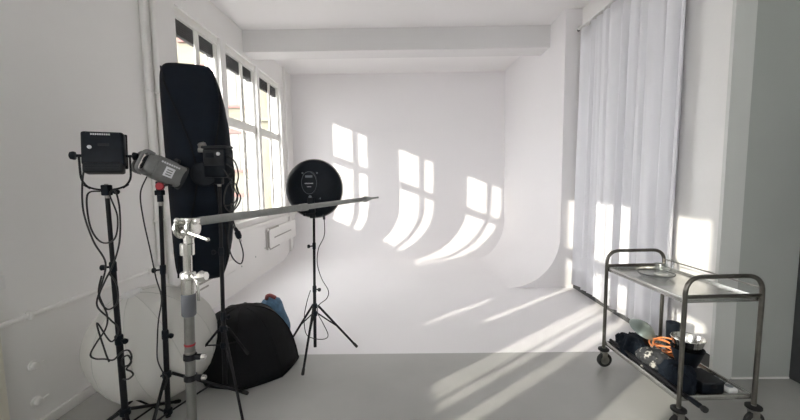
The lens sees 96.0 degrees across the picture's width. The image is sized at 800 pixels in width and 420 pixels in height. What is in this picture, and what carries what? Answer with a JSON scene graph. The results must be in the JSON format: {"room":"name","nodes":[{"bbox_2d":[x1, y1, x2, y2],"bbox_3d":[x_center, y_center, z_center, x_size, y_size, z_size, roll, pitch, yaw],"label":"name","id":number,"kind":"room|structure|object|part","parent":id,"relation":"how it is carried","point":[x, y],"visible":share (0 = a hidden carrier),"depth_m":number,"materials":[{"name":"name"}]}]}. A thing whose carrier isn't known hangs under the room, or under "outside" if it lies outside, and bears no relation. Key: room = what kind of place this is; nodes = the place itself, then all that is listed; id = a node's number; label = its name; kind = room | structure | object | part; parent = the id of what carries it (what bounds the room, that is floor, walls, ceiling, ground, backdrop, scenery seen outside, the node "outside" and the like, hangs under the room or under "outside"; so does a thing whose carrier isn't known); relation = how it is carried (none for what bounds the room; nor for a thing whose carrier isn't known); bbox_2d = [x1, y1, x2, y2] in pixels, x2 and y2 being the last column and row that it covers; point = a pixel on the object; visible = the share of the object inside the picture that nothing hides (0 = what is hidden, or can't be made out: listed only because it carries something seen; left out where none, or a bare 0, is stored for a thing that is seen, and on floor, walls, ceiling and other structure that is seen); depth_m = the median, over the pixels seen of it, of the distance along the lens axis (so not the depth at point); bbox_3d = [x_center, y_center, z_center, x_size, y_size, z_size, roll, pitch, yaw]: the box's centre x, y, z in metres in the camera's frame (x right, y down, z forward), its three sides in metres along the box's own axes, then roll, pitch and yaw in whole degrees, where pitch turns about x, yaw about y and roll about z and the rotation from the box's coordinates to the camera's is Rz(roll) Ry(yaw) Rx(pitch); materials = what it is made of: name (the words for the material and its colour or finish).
{"room":"studio","nodes":[
{"label":"studio","id":0,"kind":"room"},
{"bbox_2d":[0,0,294,419],"bbox_3d":[-2.433,-0.449,1.832,0.210,3.776,12.100,-1,5,0],"label":"wall","id":1,"kind":"structure","parent":0,"point":[68,68],"depth_m":2.56,"materials":[{"name":"white paint"}]},
{"bbox_2d":[0,337,9,419],"bbox_3d":[-2.291,1.025,1.693,0.040,0.860,0.765,-1,5,0],"label":"trim","id":2,"kind":"structure","parent":1,"relation":"attached to","point":[4,408],"depth_m":2.06,"materials":[{"name":"beige paint"}]},
{"bbox_2d":[27,360,44,369],"bbox_3d":[-2.289,0.974,2.271,0.036,0.056,0.084,-1,5,0],"label":"pipe fitting","id":3,"kind":"object","parent":1,"relation":"attached to","point":[32,365],"visible":1,"depth_m":2.25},
{"bbox_2d":[31,394,49,406],"bbox_3d":[-2.286,1.208,2.294,0.036,0.064,0.095,-1,5,0],"label":"pipe fitting","id":4,"kind":"object","parent":1,"relation":"attached to","point":[37,400],"visible":1,"depth_m":2.27,"materials":[{"name":"white plastic"}]},
{"bbox_2d":[39,385,96,419],"bbox_3d":[-2.306,1.584,-0.148,0.022,0.070,7.800,-1,5,0],"label":"baseboard","id":5,"kind":"structure","parent":1,"relation":"attached to","point":[83,395],"depth_m":2.49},
{"bbox_2d":[0,266,159,328],"bbox_3d":[-2.308,0.872,-0.251,0.036,0.046,7.520,-1,5,0],"label":"conduit","id":6,"kind":"object","parent":1,"relation":"attached to","point":[29,315],"visible":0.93,"depth_m":2.43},
{"bbox_2d":[138,0,160,264],"bbox_3d":[-2.298,-0.972,3.301,0.052,2.996,0.060,-1,5,0],"label":"pipe","id":7,"kind":"object","parent":1,"relation":"attached to","point":[142,12],"visible":0.87,"depth_m":3.28,"materials":[{"name":"white metal"}]},
{"bbox_2d":[149,0,174,284],"bbox_3d":[-2.293,-0.631,3.471,0.052,3.706,0.060,-1,5,0],"label":"pipe","id":8,"kind":"object","parent":1,"relation":"attached to","point":[152,9],"visible":0.69,"depth_m":3.44,"materials":[{"name":"white metal"}]},
{"bbox_2d":[174,6,218,85],"bbox_3d":[-2.382,-0.951,4.242,0.260,2.450,1.090,-1,5,0],"label":"window","id":9,"kind":"structure","parent":1,"relation":"in","point":[188,30],"depth_m":4.22,"materials":[{"name":"paint"}]},
{"bbox_2d":[175,19,212,57],"bbox_3d":[-2.444,-2.008,4.149,0.055,0.165,1.020,-1,5,0],"label":"blind","id":10,"kind":"object","parent":9,"relation":"attached to","point":[185,33],"depth_m":4.19,"materials":[{"name":"black fabric"}]},
{"bbox_2d":[179,260,235,292],"bbox_3d":[-2.261,0.804,4.308,0.068,0.172,1.226,-1,5,0],"label":"wall heater","id":11,"kind":"object","parent":1,"relation":"attached to","point":[231,265],"visible":0.19,"depth_m":4.46,"materials":[{"name":"metal"}]},
{"bbox_2d":[172,212,296,254],"bbox_3d":[-2.267,0.244,5.707,0.050,0.050,4.200,-1,5,0],"label":"trim","id":12,"kind":"structure","parent":1,"relation":"attached to","point":[250,227],"depth_m":5.87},
{"bbox_2d":[225,45,267,224],"bbox_3d":[-2.376,-1.054,5.407,0.260,2.450,1.090,-1,5,0],"label":"window","id":13,"kind":"structure","parent":1,"relation":"in","point":[235,63],"depth_m":5.53,"materials":[{"name":"paint"}]},
{"bbox_2d":[225,54,250,81],"bbox_3d":[-2.437,-2.111,5.314,0.055,0.165,1.020,-1,5,0],"label":"blind","id":14,"kind":"object","parent":13,"relation":"attached to","point":[232,64],"depth_m":5.35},
{"bbox_3d":[-2.496,-1.067,5.407,0.020,2.420,1.030,-1,5,0],"label":"sash","id":15,"kind":"part","parent":13,"relation":"part of","materials":[{"name":"paint"}]},
{"bbox_3d":[-2.275,0.150,5.513,0.090,0.030,1.090,-1,5,0],"label":"sill","id":16,"kind":"part","parent":13,"relation":"part of","materials":[{"name":"white paint"}]},
{"bbox_2d":[259,78,274,96],"bbox_3d":[-2.430,-2.211,6.440,0.055,0.165,1.020,-1,5,0],"label":"blind","id":17,"kind":"object","parent":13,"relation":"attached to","point":[265,86],"depth_m":6.48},
{"bbox_2d":[259,70,282,216],"bbox_3d":[-2.369,-1.153,6.533,0.260,2.450,1.090,-1,5,0],"label":"window","id":18,"kind":"structure","parent":1,"relation":"in","point":[266,84],"depth_m":6.67,"materials":[{"name":"paint"}]},
{"bbox_3d":[-2.489,-1.167,6.532,0.020,2.420,1.030,-1,5,0],"label":"sash","id":19,"kind":"part","parent":18,"relation":"part of","materials":[{"name":"paint"}]},
{"bbox_2d":[266,219,295,249],"bbox_3d":[-2.248,0.439,6.901,0.068,0.382,1.556,-1,5,0],"label":"wall heater","id":20,"kind":"object","parent":1,"relation":"attached to","point":[276,235],"visible":1,"depth_m":6.66,"materials":[{"name":"metal"}]},
{"bbox_3d":[-2.240,0.485,6.378,0.036,0.382,0.506,-1,5,0],"label":"trim","id":21,"kind":"part","parent":20,"relation":"part of","materials":[{"name":"metal"}]},
{"bbox_2d":[282,67,293,250],"bbox_3d":[-2.271,-0.945,7.309,0.050,3.756,0.140,-1,5,0],"label":"trim","id":22,"kind":"structure","parent":1,"relation":"attached to","point":[284,70],"depth_m":7.22,"materials":[{"name":"white paint"}]},
{"bbox_2d":[79,284,216,405],"bbox_3d":[-1.770,0.952,2.604,0.824,0.822,0.802,-1,5,0],"label":"reflector","id":23,"kind":"object","parent":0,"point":[140,306],"visible":0.73,"depth_m":2.31,"materials":[{"name":"fabric"}]},
{"bbox_2d":[159,63,234,278],"bbox_3d":[-1.431,-0.253,2.567,0.465,1.622,0.418,-3,6,-25],"label":"softbox","id":24,"kind":"object","parent":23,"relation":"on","point":[193,112],"visible":0.7,"depth_m":2.50,"materials":[{"name":"black fabric"}]},
{"bbox_3d":[-1.527,-0.649,2.453,0.393,0.724,0.042,2,6,32],"label":"rod","id":25,"kind":"part","parent":24,"relation":"part of","materials":[{"name":"black fabric"}]},
{"bbox_3d":[-1.512,0.158,2.533,0.391,0.724,0.043,3,6,35],"label":"rod","id":26,"kind":"part","parent":24,"relation":"part of","materials":[{"name":"silver metal"}]},
{"bbox_3d":[-1.306,-0.661,2.562,0.065,0.724,0.332,-3,5,-22],"label":"rod","id":27,"kind":"part","parent":24,"relation":"part of","materials":[{"name":"black fabric"}]},
{"bbox_3d":[-1.298,0.146,2.637,0.063,0.724,0.341,-3,5,-22],"label":"rod","id":28,"kind":"part","parent":24,"relation":"part of","materials":[{"name":"black metal"}]},
{"bbox_2d":[210,0,590,74],"bbox_3d":[0.509,-2.471,1.686,6.145,0.200,12.200,-1,5,0],"label":"ceiling","id":29,"kind":"structure","parent":0,"point":[246,14],"depth_m":4.97,"materials":[{"name":"paint"}]},
{"bbox_2d":[242,25,550,59],"bbox_3d":[-0.061,-2.537,5.473,4.535,0.319,0.350,-1,5,0],"label":"beam","id":30,"kind":"structure","parent":29,"relation":"attached to","point":[519,40],"depth_m":5.30,"materials":[{"name":"paint"}]},
{"bbox_2d":[213,71,634,354],"bbox_3d":[0.064,-0.706,5.514,5.158,3.976,4.890,-1,5,0],"label":"cyclorama backdrop","id":31,"kind":"structure","parent":0,"point":[402,270],"depth_m":7.58,"materials":[{"name":"paint"}]},
{"bbox_2d":[261,293,290,327],"bbox_3d":[-1.254,1.042,3.573,0.317,0.469,0.312,-1,5,0],"label":"cloth bag","id":32,"kind":"object","parent":31,"relation":"on","point":[271,300],"visible":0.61,"depth_m":3.50,"materials":[{"name":"blue fabric"}]},
{"bbox_2d":[577,0,615,31],"bbox_3d":[2.364,-2.288,3.727,0.093,0.058,2.054,-1,5,0],"label":"rail","id":33,"kind":"object","parent":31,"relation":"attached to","point":[611,1],"visible":0.91,"depth_m":4.29,"materials":[{"name":"white plastic"}]},
{"bbox_2d":[571,0,685,339],"bbox_3d":[2.354,-0.589,3.925,0.127,3.387,1.832,-1,5,0],"label":"curtain","id":34,"kind":"object","parent":33,"relation":"hanging from","point":[632,53],"visible":0.95,"depth_m":3.69,"materials":[{"name":"white fabric"}]},
{"bbox_2d":[57,352,799,419],"bbox_3d":[0.546,1.705,-0.400,6.145,0.200,7.310,-1,5,0],"label":"floor","id":35,"kind":"structure","parent":0,"point":[515,385],"depth_m":2.62,"materials":[{"name":"grey paint"}]},
{"bbox_2d":[99,184,180,419],"bbox_3d":[-1.652,0.625,2.141,0.667,1.558,0.715,-1,5,0],"label":"stand","id":36,"kind":"object","parent":35,"relation":"on","point":[124,412],"visible":0.85,"depth_m":2.07,"materials":[{"name":"black metal"}]},
{"bbox_2d":[68,131,138,195],"bbox_3d":[-1.644,-0.257,2.009,0.308,0.352,0.131,-3,6,-25],"label":"panel light","id":37,"kind":"object","parent":36,"relation":"attached to","point":[101,152],"visible":0.96,"depth_m":1.98,"materials":[{"name":"black plastic"}]},
{"bbox_3d":[-1.760,-0.295,1.951,0.061,0.046,0.049,-1,5,0],"label":"tilt knob","id":38,"kind":"part","parent":37,"relation":"part of","materials":[{"name":"black plastic"}]},
{"bbox_2d":[81,172,118,361],"bbox_3d":[-1.664,0.282,2.002,0.140,1.172,0.022,-1,5,-4],"label":"power cable","id":39,"kind":"object","parent":37,"relation":"hanging from","point":[82,180],"visible":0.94,"depth_m":2.02,"materials":[{"name":"black rubber"}]},
{"bbox_2d":[84,163,118,168],"bbox_3d":[-1.617,-0.235,1.955,0.150,0.040,0.008,-3,6,-25],"label":"vent","id":40,"kind":"object","parent":37,"relation":"attached to","point":[86,165],"depth_m":1.95,"materials":[{"name":"black plastic"}]},
{"bbox_3d":[-1.664,-0.332,2.042,0.196,0.201,0.042,-3,6,-25],"label":"frame","id":41,"kind":"part","parent":37,"relation":"part of","materials":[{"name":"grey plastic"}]},
{"bbox_3d":[-1.533,-0.308,2.067,0.061,0.046,0.049,-1,5,0],"label":"tilt knob","id":42,"kind":"part","parent":37,"relation":"part of","materials":[{"name":"black plastic"}]},
{"bbox_2d":[86,189,120,309],"bbox_3d":[-1.618,0.224,1.995,0.189,0.674,0.033,0,5,3],"label":"power cable","id":43,"kind":"object","parent":36,"relation":"hanging from","point":[115,191],"visible":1,"depth_m":1.97,"materials":[{"name":"black rubber"}]},
{"bbox_3d":[-1.665,0.324,2.032,0.046,0.030,0.032,-3,5,-21],"label":"knob","id":44,"kind":"part","parent":36,"relation":"part of","materials":[{"name":"black plastic"}]},
{"bbox_2d":[89,276,133,379],"bbox_3d":[-1.633,0.672,2.030,0.231,0.616,0.034,-1,5,-4],"label":"power cable","id":45,"kind":"object","parent":36,"relation":"hanging from","point":[130,356],"visible":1,"depth_m":2.03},
{"bbox_3d":[-1.807,1.304,2.026,0.385,0.225,0.020,-4,6,-29],"label":"leg","id":46,"kind":"part","parent":36,"relation":"part of","materials":[{"name":"black metal"}]},
{"bbox_3d":[-1.588,0.752,2.068,0.046,0.030,0.032,1,5,22],"label":"knob","id":47,"kind":"part","parent":36,"relation":"part of","materials":[{"name":"black plastic"}]},
{"bbox_3d":[-1.460,1.304,1.981,0.391,0.225,0.020,4,7,43],"label":"leg","id":48,"kind":"part","parent":36,"relation":"part of","materials":[{"name":"black metal"}]},
{"bbox_3d":[-1.591,1.273,2.354,0.020,0.225,0.404,0,5,7],"label":"leg","id":49,"kind":"part","parent":36,"relation":"part of","materials":[{"name":"black metal"}]},
{"bbox_2d":[108,202,248,419],"bbox_3d":[-1.414,0.652,2.137,0.866,1.498,0.644,-3,5,-21],"label":"stand","id":50,"kind":"object","parent":35,"relation":"on","point":[166,335],"visible":0.91,"depth_m":2.27,"materials":[{"name":"black metal"}]},
{"bbox_3d":[-1.430,1.237,2.082,0.020,0.338,0.460,-2,5,-15],"label":"leg","id":51,"kind":"part","parent":50,"relation":"part of","materials":[{"name":"black metal"}]},
{"bbox_2d":[132,149,188,201],"bbox_3d":[-1.433,-0.202,2.170,0.287,0.309,0.155,-6,7,-44],"label":"light","id":52,"kind":"object","parent":50,"relation":"attached to","point":[166,172],"visible":0.99,"depth_m":2.12,"materials":[{"name":"grey plastic"}]},
{"bbox_3d":[-1.540,-0.282,2.143,0.109,0.143,0.027,-5,7,-40],"label":"handle","id":53,"kind":"part","parent":52,"relation":"part of","materials":[{"name":"black plastic"}]},
{"bbox_3d":[-1.494,-0.281,2.102,0.043,0.079,0.086,-6,7,-44],"label":"control panel","id":54,"kind":"part","parent":52,"relation":"part of","materials":[{"name":"grey plastic"}]},
{"bbox_3d":[-1.454,-0.275,2.055,0.027,0.143,0.109,4,7,42],"label":"handle","id":55,"kind":"part","parent":52,"relation":"part of","materials":[{"name":"black plastic"}]},
{"bbox_2d":[140,176,167,389],"bbox_3d":[-1.516,0.471,2.221,0.081,1.353,0.021,-2,5,-12],"label":"power cable","id":56,"kind":"object","parent":52,"relation":"hanging from","point":[146,176],"visible":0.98,"depth_m":2.22,"materials":[{"name":"black rubber"}]},
{"bbox_3d":[-1.455,0.792,2.273,0.046,0.030,0.032,1,5,22],"label":"knob","id":57,"kind":"part","parent":50,"relation":"part of","materials":[{"name":"black plastic"}]},
{"bbox_3d":[-1.296,1.200,2.485,0.467,0.339,0.020,-5,6,-39],"label":"leg","id":58,"kind":"part","parent":50,"relation":"part of","materials":[{"name":"black metal"}]},
{"bbox_2d":[205,184,248,419],"bbox_3d":[-1.154,0.563,2.455,0.620,1.604,0.291,3,6,33],"label":"stand","id":59,"kind":"object","parent":35,"relation":"on","point":[224,345],"visible":0.87,"depth_m":2.50,"materials":[{"name":"black metal"}]},
{"bbox_3d":[-1.374,0.958,2.547,0.216,0.251,0.017,-1,5,-2],"label":"leg","id":60,"kind":"part","parent":59,"relation":"part of","materials":[{"name":"black metal"}]},
{"bbox_2d":[197,142,233,183],"bbox_3d":[-1.237,-0.317,2.433,0.220,0.286,0.149,1,5,23],"label":"light","id":61,"kind":"object","parent":59,"relation":"attached to","point":[215,159],"visible":0.96,"depth_m":2.38,"materials":[{"name":"black plastic"}]},
{"bbox_3d":[-1.324,-0.422,2.415,0.061,0.071,0.055,-1,5,0],"label":"clamp knob","id":62,"kind":"part","parent":61,"relation":"part of","materials":[{"name":"metal"}]},
{"bbox_3d":[-1.231,-0.347,2.375,0.140,0.105,0.008,0,5,6],"label":"control panel","id":63,"kind":"part","parent":61,"relation":"part of","materials":[{"name":"grey plastic"}]},
{"bbox_3d":[-1.226,-0.419,2.413,0.172,0.017,0.095,0,5,6],"label":"plate","id":64,"kind":"part","parent":61,"relation":"part of","materials":[{"name":"grey plastic"}]},
{"bbox_2d":[223,154,240,211],"bbox_3d":[-1.118,-0.176,2.393,0.124,0.387,0.025,-1,5,0],"label":"power cable","id":65,"kind":"object","parent":61,"relation":"hanging from","point":[236,183],"visible":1,"depth_m":2.39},
{"bbox_2d":[223,163,243,263],"bbox_3d":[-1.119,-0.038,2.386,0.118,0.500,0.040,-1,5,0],"label":"power cable","id":66,"kind":"object","parent":61,"relation":"hanging from","point":[237,233],"visible":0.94,"depth_m":2.38,"materials":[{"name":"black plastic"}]},
{"bbox_3d":[-1.137,-0.084,2.388,0.085,0.408,0.015,0,5,11],"label":"cord","id":67,"kind":"part","parent":66,"relation":"part of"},
{"bbox_3d":[-1.098,1.108,2.382,0.017,0.528,0.421,-5,6,-38],"label":"leg","id":68,"kind":"part","parent":59,"relation":"part of","materials":[{"name":"black metal"}]},
{"bbox_3d":[-1.168,0.946,2.598,0.138,0.238,0.017,-4,6,-31],"label":"leg","id":69,"kind":"part","parent":59,"relation":"part of","materials":[{"name":"black metal"}]},
{"bbox_2d":[202,302,298,389],"bbox_3d":[-1.276,1.060,3.053,0.776,0.519,0.775,-1,5,0],"label":"bean bag","id":70,"kind":"object","parent":35,"relation":"on","point":[270,344],"visible":0.77,"depth_m":2.81,"materials":[{"name":"black fabric"}]},
{"bbox_2d":[172,196,378,419],"bbox_3d":[-0.474,0.705,1.652,1.643,1.458,0.857,-5,7,-41],"label":"boom stand","id":71,"kind":"object","parent":35,"relation":"on","point":[187,229],"visible":1,"depth_m":1.39,"materials":[{"name":"metal"}]},
{"bbox_3d":[-0.819,0.042,1.334,0.021,0.028,0.034,3,6,39],"label":"handle","id":72,"kind":"part","parent":71,"relation":"part of","materials":[{"name":"silver metal"}]},
{"bbox_3d":[-0.743,0.095,1.316,0.104,0.041,0.016,0,5,11],"label":"handle","id":73,"kind":"part","parent":71,"relation":"part of","materials":[{"name":"silver metal"}]},
{"bbox_3d":[-0.764,0.287,1.373,0.063,0.116,0.046,-1,5,0],"label":"clamp lever","id":74,"kind":"part","parent":71,"relation":"part of","materials":[{"name":"silver metal"}]},
{"bbox_3d":[-0.772,0.658,1.416,0.018,0.022,0.022,-1,5,0],"label":"knob","id":75,"kind":"part","parent":71,"relation":"part of","materials":[{"name":"silver metal"}]},
{"bbox_3d":[-0.770,0.574,1.408,0.018,0.022,0.022,-1,5,0],"label":"knob","id":76,"kind":"part","parent":71,"relation":"part of","materials":[{"name":"silver metal"}]},
{"bbox_3d":[-0.645,0.017,1.606,0.033,0.045,0.590,2,6,30],"label":"boom arm","id":77,"kind":"part","parent":71,"relation":"part of"},
{"bbox_2d":[293,218,357,375],"bbox_3d":[-0.741,0.648,3.096,0.680,1.316,0.576,-1,5,0],"label":"stand","id":78,"kind":"object","parent":35,"relation":"on","point":[314,305],"visible":0.81,"depth_m":3.12,"materials":[{"name":"black metal"}]},
{"bbox_3d":[-0.913,1.055,3.295,0.396,0.470,0.020,3,6,38],"label":"leg","id":79,"kind":"part","parent":78,"relation":"part of","materials":[{"name":"black metal"}]},
{"bbox_3d":[-0.763,1.080,2.995,0.020,0.468,0.296,0,5,8],"label":"leg","id":80,"kind":"part","parent":78,"relation":"part of","materials":[{"name":"black metal"}]},
{"bbox_2d":[286,159,342,219],"bbox_3d":[-0.741,-0.175,3.024,0.507,0.510,0.126,0,5,6],"label":"studio light","id":81,"kind":"object","parent":78,"relation":"attached to","point":[311,181],"visible":0.93,"depth_m":3.00,"materials":[{"name":"black plastic"}]},
{"bbox_3d":[-0.746,-0.225,2.975,0.136,0.191,0.033,0,5,6],"label":"control panel","id":82,"kind":"part","parent":81,"relation":"part of","materials":[{"name":"black plastic"}]},
{"bbox_2d":[304,219,328,339],"bbox_3d":[-0.720,0.596,3.074,0.221,1.049,0.047,-1,5,0],"label":"power cable","id":83,"kind":"object","parent":81,"relation":"hanging from","point":[324,219],"visible":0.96,"depth_m":3.09,"materials":[{"name":"black rubber"}]},
{"bbox_3d":[-0.560,1.055,3.253,0.366,0.470,0.020,-3,6,-27],"label":"leg","id":84,"kind":"part","parent":78,"relation":"part of","materials":[{"name":"black metal"}]},
{"bbox_2d":[597,248,765,419],"bbox_3d":[1.925,0.833,2.554,0.611,0.981,0.877,-1,5,0],"label":"trolley","id":85,"kind":"object","parent":35,"relation":"on","point":[685,288],"depth_m":2.28,"materials":[{"name":"metal"}]},
{"bbox_2d":[615,332,649,356],"bbox_3d":[1.793,1.031,2.773,0.209,0.128,0.294,-1,5,0],"label":"jacket","id":86,"kind":"object","parent":85,"relation":"on","point":[631,341],"visible":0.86,"depth_m":2.74,"materials":[{"name":"blue fabric"}]},
{"bbox_3d":[1.906,0.717,2.932,0.498,0.816,0.026,-1,5,-2],"label":"frame","id":87,"kind":"part","parent":85,"relation":"part of","materials":[{"name":"metal"}]},
{"bbox_2d":[629,319,655,345],"bbox_3d":[1.910,0.988,2.843,0.193,0.224,0.178,-1,5,0],"label":"dish","id":88,"kind":"object","parent":85,"relation":"on","point":[642,328],"visible":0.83,"depth_m":2.79,"materials":[{"name":"grey glass"}]},
{"bbox_2d":[635,345,670,371],"bbox_3d":[1.812,1.052,2.562,0.202,0.123,0.301,-1,5,0],"label":"cloth","id":89,"kind":"object","parent":85,"relation":"on","point":[651,356],"visible":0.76,"depth_m":2.53,"materials":[{"name":"grey fabric"}]},
{"bbox_2d":[637,269,675,277],"bbox_3d":[1.873,0.475,2.634,0.234,0.034,0.234,-1,5,0],"label":"glass dish","id":90,"kind":"object","parent":85,"relation":"on","point":[639,269],"visible":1,"depth_m":2.63,"materials":[{"name":"clear glass"}]},
{"bbox_2d":[609,339,708,412],"bbox_3d":[1.730,1.099,2.479,0.047,0.044,0.898,-1,5,-1],"label":"stand","id":91,"kind":"object","parent":85,"relation":"on","point":[704,409],"visible":0.99,"depth_m":2.34,"materials":[{"name":"black metal"}]},
{"bbox_3d":[1.726,1.107,2.550,0.016,0.015,0.757,-1,5,-1],"label":"leg","id":92,"kind":"part","parent":91,"relation":"part of","materials":[{"name":"black metal"}]},
{"bbox_2d":[654,272,667,275],"bbox_3d":[1.978,0.423,2.710,0.127,0.121,0.089,-3,5,-22],"label":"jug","id":93,"kind":"object","parent":85,"relation":"on","point":[656,273],"visible":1,"depth_m":2.70,"materials":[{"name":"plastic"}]},
{"bbox_2d":[648,337,674,356],"bbox_3d":[1.966,1.022,2.686,0.173,0.112,0.198,-1,5,0],"label":"extension cord","id":94,"kind":"object","parent":85,"relation":"on","point":[667,352],"visible":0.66,"depth_m":2.71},
{"bbox_2d":[665,320,680,353],"bbox_3d":[2.093,0.977,2.766,0.092,0.235,0.092,-1,5,0],"label":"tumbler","id":95,"kind":"object","parent":85,"relation":"on","point":[671,325],"visible":0.41,"depth_m":2.75,"materials":[{"name":"black plastic"}]},
{"bbox_2d":[657,359,696,394],"bbox_3d":[1.789,1.058,2.327,0.138,0.155,0.239,-2,5,-15],"label":"cloth","id":96,"kind":"object","parent":85,"relation":"on","point":[668,368],"visible":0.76,"depth_m":2.27,"materials":[{"name":"blue fabric"}]},
{"bbox_2d":[605,340,750,400],"bbox_3d":[1.920,1.115,2.579,0.494,0.034,0.774,-1,5,0],"label":"shelf","id":97,"kind":"object","parent":85,"relation":"attached to","point":[742,393],"depth_m":2.32,"materials":[{"name":"metal"}]},
{"bbox_2d":[608,266,758,302],"bbox_3d":[1.912,0.502,2.525,0.494,0.034,0.774,-1,5,0],"label":"shelf","id":98,"kind":"object","parent":85,"relation":"attached to","point":[702,290],"depth_m":2.41,"materials":[{"name":"metal"}]},
{"bbox_2d":[670,342,705,367],"bbox_3d":[2.009,1.038,2.522,0.200,0.154,0.200,-1,5,0],"label":"bag","id":99,"kind":"object","parent":85,"relation":"on","point":[693,360],"visible":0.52,"depth_m":2.45,"materials":[{"name":"black fabric"}]},
{"bbox_2d":[670,331,706,353],"bbox_3d":[2.008,0.958,2.515,0.200,0.144,0.200,-1,5,0],"label":"mixing bowl","id":100,"kind":"object","parent":99,"relation":"on","point":[694,344],"visible":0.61,"depth_m":2.50,"materials":[{"name":"silver metal"}]},
{"bbox_2d":[694,368,724,393],"bbox_3d":[1.945,1.099,2.319,0.149,0.074,0.180,-1,5,0],"label":"box","id":101,"kind":"object","parent":85,"relation":"on","point":[707,383],"visible":0.77,"depth_m":2.24,"materials":[{"name":"black plastic"}]},
{"bbox_3d":[1.944,1.070,2.317,0.149,0.016,0.179,-1,5,0],"label":"lid","id":102,"kind":"part","parent":101,"relation":"part of","materials":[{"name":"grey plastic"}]},
{"bbox_3d":[2.141,0.429,2.526,0.010,0.010,0.775,-1,5,-1],"label":"guard rail","id":103,"kind":"part","parent":85,"relation":"part of","materials":[{"name":"metal"}]},
{"bbox_3d":[1.925,0.785,2.161,0.498,0.816,0.026,-1,5,-2],"label":"frame","id":104,"kind":"part","parent":85,"relation":"part of","materials":[{"name":"metal"}]},
{"bbox_3d":[2.068,1.117,2.313,0.069,0.035,0.167,-1,5,0],"label":"power strip","id":105,"kind":"part","parent":85,"relation":"part of","materials":[{"name":"white plastic"}]},
{"bbox_2d":[480,8,582,287],"bbox_3d":[2.005,-0.909,6.378,0.983,3.775,2.910,-1,5,0],"label":"wall","id":106,"kind":"structure","parent":0,"point":[534,248],"depth_m":5.50,"materials":[{"name":"paint"}]},
{"bbox_2d":[582,0,732,354],"bbox_3d":[2.476,-0.685,3.779,0.090,3.776,2.343,-1,5,0],"label":"wall","id":107,"kind":"structure","parent":0,"point":[707,37],"depth_m":2.91,"materials":[{"name":"white paint"}]},
{"bbox_2d":[573,285,709,367],"bbox_3d":[2.445,1.122,3.937,0.020,0.150,2.286,-1,5,0],"label":"baseboard","id":108,"kind":"structure","parent":107,"relation":"attached to","point":[705,361],"depth_m":4.07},
{"bbox_2d":[709,0,757,378],"bbox_3d":[2.449,-0.582,2.619,0.150,3.776,0.029,-1,5,0],"label":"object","id":109,"kind":"structure","parent":107,"relation":"attached to","point":[744,12],"depth_m":2.63,"materials":[{"name":"paint"}]},
{"bbox_2d":[731,0,799,376],"bbox_3d":[3.066,-0.598,2.704,1.092,3.776,0.200,-1,5,0],"label":"wall pier","id":110,"kind":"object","parent":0,"point":[770,236],"visible":0.6,"depth_m":2.65,"materials":[{"name":"grey paint"}]},
{"bbox_2d":[731,376,788,378],"bbox_3d":[2.767,1.290,2.767,0.437,0.012,0.010,-1,5,0],"label":"baseboard","id":111,"kind":"object","parent":110,"relation":"attached to","point":[786,377],"visible":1,"depth_m":2.76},
{"bbox_3d":[3.281,-0.290,-0.816,0.620,3.776,6.864,-1,5,0],"label":"wall","id":112,"kind":"structure","parent":0,"visible":0},
{"bbox_2d":[789,254,799,383],"bbox_3d":[2.986,0.296,2.123,0.025,2.100,1.112,-1,5,0],"label":"door","id":113,"kind":"structure","parent":112,"relation":"in","point":[794,372],"depth_m":2.71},
{"bbox_3d":[-31.611,7.153,10.857,56.455,0.200,100.000,-1,5,0],"label":"ground","id":114,"kind":"structure","parent":0,"visible":0},
{"bbox_2d":[176,37,271,212],"bbox_3d":[-10.099,-3.679,21.218,13.800,19.000,5.200,-1,5,0],"label":"apartment building","id":115,"kind":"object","parent":114,"relation":"on","point":[185,52],"visible":0.06,"depth_m":18.71,"materials":[{"name":"stone"}]},
{"bbox_3d":[-10.129,-4.654,18.622,13.800,0.200,0.200,-1,5,0],"label":"cornice","id":116,"kind":"part","parent":115,"relation":"part of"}
]}

